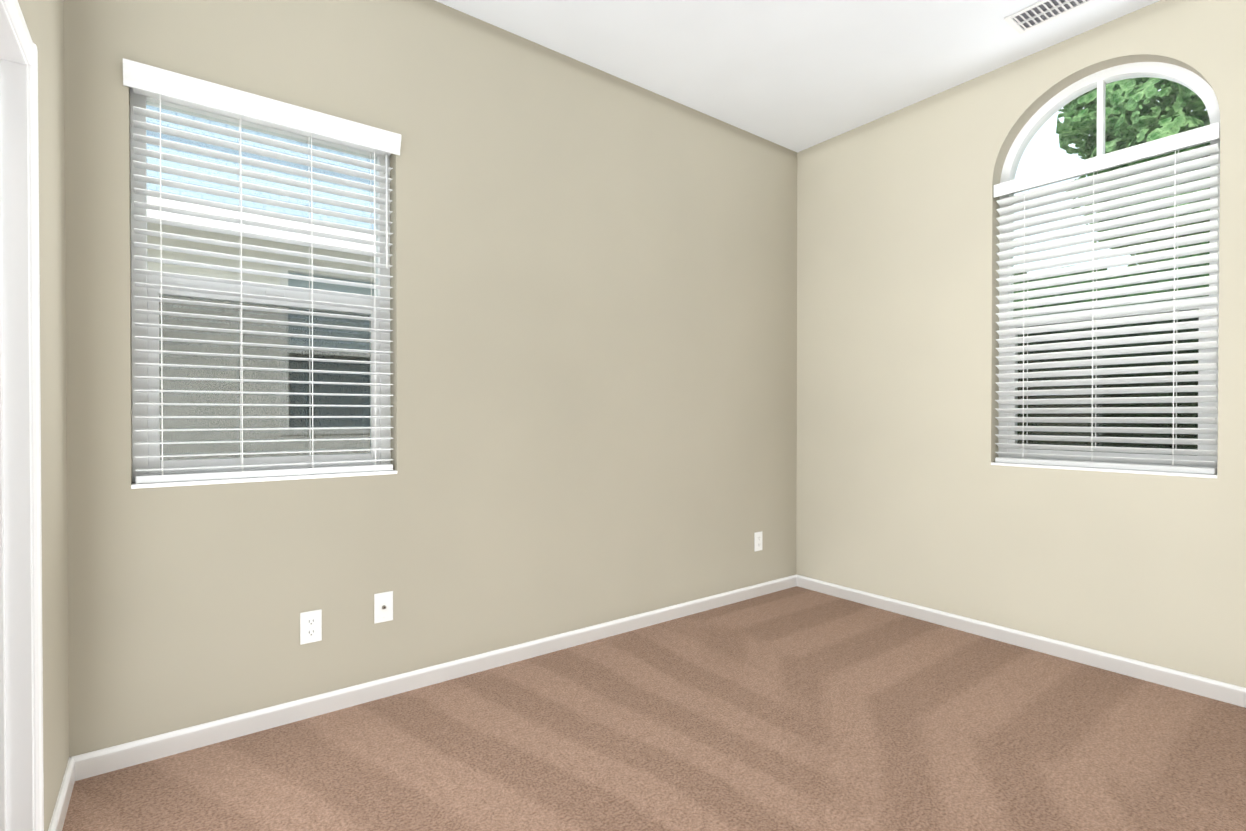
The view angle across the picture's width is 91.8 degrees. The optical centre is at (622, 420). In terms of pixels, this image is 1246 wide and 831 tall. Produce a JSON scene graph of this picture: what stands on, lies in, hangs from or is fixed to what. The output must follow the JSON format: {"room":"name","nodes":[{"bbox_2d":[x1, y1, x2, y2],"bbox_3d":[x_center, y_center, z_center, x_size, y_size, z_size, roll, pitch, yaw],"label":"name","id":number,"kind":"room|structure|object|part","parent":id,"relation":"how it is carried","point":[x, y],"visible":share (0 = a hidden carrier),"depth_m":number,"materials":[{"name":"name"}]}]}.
{"room":"empty bedroom","nodes":[
{"label":"empty bedroom","id":0,"kind":"room"},
{"bbox_2d":[18,0,68,830],"bbox_3d":[-0.553,-0.297,0.245,0.105,2.750,3.750,0,1,-37],"label":"wall","id":1,"kind":"structure","parent":0,"point":[44,20],"depth_m":1.57,"materials":[{"name":"beige paint"}]},
{"bbox_2d":[0,0,43,830],"bbox_3d":[-1.072,0.129,0.938,0.133,1.887,0.938,0,1,-37],"label":"door frame","id":2,"kind":"structure","parent":1,"relation":"in","point":[16,745],"depth_m":1.29,"materials":[{"name":"white wood"}]},
{"bbox_2d":[48,754,83,830],"bbox_3d":[-1.464,1.032,1.564,0.013,0.070,0.505,0,1,-37],"label":"baseboard","id":3,"kind":"structure","parent":1,"relation":"attached to","point":[74,771],"depth_m":1.66,"materials":[{"name":"white wood"}]},
{"bbox_2d":[64,0,796,756],"bbox_3d":[-0.813,-0.316,2.489,4.988,2.750,0.150,0,1,-37],"label":"wall","id":4,"kind":"structure","parent":0,"point":[594,344],"depth_m":2.50,"materials":[{"name":"beige paint"}]},
{"bbox_2d":[123,58,400,488],"bbox_3d":[-1.237,-0.447,2.152,0.828,1.310,0.174,0,1,-37],"label":"window","id":5,"kind":"structure","parent":4,"relation":"in","point":[237,381],"depth_m":2.12,"materials":[{"name":"white plastic"}]},
{"bbox_3d":[-1.224,-1.064,2.130,0.784,0.043,0.052,0,1,-37],"label":"blind head rail","id":6,"kind":"part","parent":5,"relation":"part of","materials":[{"name":"white plastic"}]},
{"bbox_3d":[-1.225,0.201,2.141,0.804,0.012,0.089,0,1,-37],"label":"window sill","id":7,"kind":"part","parent":5,"relation":"part of","materials":[{"name":"white wood"}]},
{"bbox_3d":[-1.224,0.183,2.140,0.784,0.023,0.046,0,1,-37],"label":"blind rail","id":8,"kind":"part","parent":5,"relation":"part of","materials":[{"name":"white plastic"}]},
{"bbox_2d":[300,609,321,644],"bbox_3d":[-1.121,0.740,2.168,0.070,0.114,0.007,0,1,-37],"label":"duplex electrical outlet","id":9,"kind":"object","parent":4,"relation":"attached to","point":[310,626],"visible":1,"depth_m":2.17,"materials":[{"name":"white plastic"}]},
{"bbox_2d":[374,591,392,623],"bbox_3d":[-0.917,0.716,2.317,0.070,0.114,0.014,0,1,-37],"label":"outlet","id":10,"kind":"object","parent":4,"relation":"attached to","point":[383,606],"visible":1,"depth_m":2.32,"materials":[{"name":"white plastic"}]},
{"bbox_2d":[84,575,795,778],"bbox_3d":[-0.267,1.022,2.808,3.420,0.070,0.013,0,1,-37],"label":"baseboard","id":11,"kind":"structure","parent":4,"relation":"attached to","point":[104,760],"depth_m":2.30,"materials":[{"name":"white wood"}]},
{"bbox_2d":[754,531,761,550],"bbox_3d":[0.814,0.723,3.624,0.070,0.114,0.007,0,1,-37],"label":"outlet","id":12,"kind":"object","parent":4,"relation":"attached to","point":[757,541],"visible":1,"depth_m":3.62,"materials":[{"name":"white plastic"}]},
{"bbox_2d":[62,586,1245,830],"bbox_3d":[0.314,1.121,1.003,4.988,0.100,3.900,0,1,-37],"label":"floor","id":13,"kind":"structure","parent":0,"point":[796,708],"depth_m":1.96,"materials":[{"name":"carpet"}]},
{"bbox_2d":[435,0,1159,152],"bbox_3d":[0.314,-1.753,0.979,4.988,0.150,3.900,0,1,-37],"label":"ceiling","id":14,"kind":"structure","parent":0,"point":[797,76],"depth_m":2.73,"materials":[{"name":"white paint"}]},
{"bbox_2d":[1004,0,1095,33],"bbox_3d":[1.785,-1.685,2.424,0.170,0.012,0.400,0,1,-37],"label":"ceiling vent","id":15,"kind":"object","parent":14,"relation":"in","point":[1034,15],"visible":1,"depth_m":2.50,"materials":[{"name":"white metal"}]},
{"bbox_2d":[796,0,1245,687],"bbox_3d":[2.292,-0.315,2.385,0.150,2.750,3.750,0,1,-37],"label":"wall","id":16,"kind":"structure","parent":0,"point":[908,492],"depth_m":2.99,"materials":[{"name":"beige paint"}]},
{"bbox_2d":[796,574,1245,707],"bbox_3d":[2.182,1.025,2.407,0.013,0.070,3.600,0,1,-37],"label":"baseboard","id":17,"kind":"structure","parent":16,"relation":"attached to","point":[1202,686],"depth_m":2.73,"materials":[{"name":"white wood"}]},
{"bbox_2d":[991,62,1219,478],"bbox_3d":[2.085,-0.661,2.653,0.152,1.755,0.793,0,1,-37],"label":"arched window","id":18,"kind":"structure","parent":16,"relation":"in","point":[1132,389],"depth_m":2.60,"materials":[{"name":"white plastic"}]},
{"bbox_3d":[2.059,0.210,2.642,0.089,0.012,0.793,0,1,-37],"label":"window sill","id":19,"kind":"part","parent":18,"relation":"part of","materials":[{"name":"white wood"}]},
{"bbox_3d":[2.061,0.192,2.642,0.046,0.023,0.773,0,1,-37],"label":"blind rail","id":20,"kind":"part","parent":18,"relation":"part of","materials":[{"name":"white plastic"}]},
{"bbox_3d":[2.061,-1.114,2.631,0.052,0.043,0.773,0,1,-37],"label":"blind head rail","id":21,"kind":"part","parent":18,"relation":"part of","materials":[{"name":"white plastic"}]},
{"label":"outside","id":22,"kind":"structure","parent":0,"visible":0},
{"bbox_3d":[1.105,1.248,3.851,50.000,0.200,50.000,0,1,-37],"label":"ground","id":23,"kind":"structure","parent":22,"visible":0},
{"bbox_2d":[147,222,375,284],"bbox_3d":[-2.786,-0.140,4.855,13.000,2.560,0.200,0,1,-37],"label":"wall","id":24,"kind":"structure","parent":23,"relation":"on","point":[260,254],"depth_m":4.58,"materials":[{"name":"paint"}]},
{"bbox_2d":[146,105,373,234],"bbox_3d":[-3.372,-2.579,5.614,13.000,2.206,3.050,0,1,-37],"label":"sky","id":25,"kind":"structure","parent":24,"relation":"on","point":[213,185],"depth_m":4.94,"materials":[{"name":"tile"}]},
{"bbox_2d":[147,196,375,251],"bbox_3d":[-3.372,-2.512,5.614,13.000,2.331,3.050,0,1,-37],"label":"fascia","id":26,"kind":"object","parent":25,"relation":"attached to","point":[257,218],"depth_m":4.29,"materials":[{"name":"white"}]},
{"bbox_2d":[279,266,375,295],"bbox_3d":[-2.389,-0.577,5.080,0.890,1.370,0.112,0,1,-37],"label":"window","id":27,"kind":"structure","parent":24,"relation":"attached to","point":[355,290],"depth_m":5.02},
{"bbox_2d":[1013,231,1209,318],"bbox_3d":[3.880,-0.282,4.115,1.461,3.037,6.359,0,1,-37],"label":"hedge","id":28,"kind":"object","parent":23,"relation":"on","point":[1137,284],"depth_m":4.13,"materials":[{"name":"green plant"}]},
{"bbox_2d":[1056,77,1209,266],"bbox_3d":[7.851,-2.566,6.536,5.234,7.396,5.285,0,1,-37],"label":"tree","id":29,"kind":"object","parent":23,"relation":"on","point":[1130,91],"depth_m":6.56,"materials":[{"name":"green plant"}]}
]}

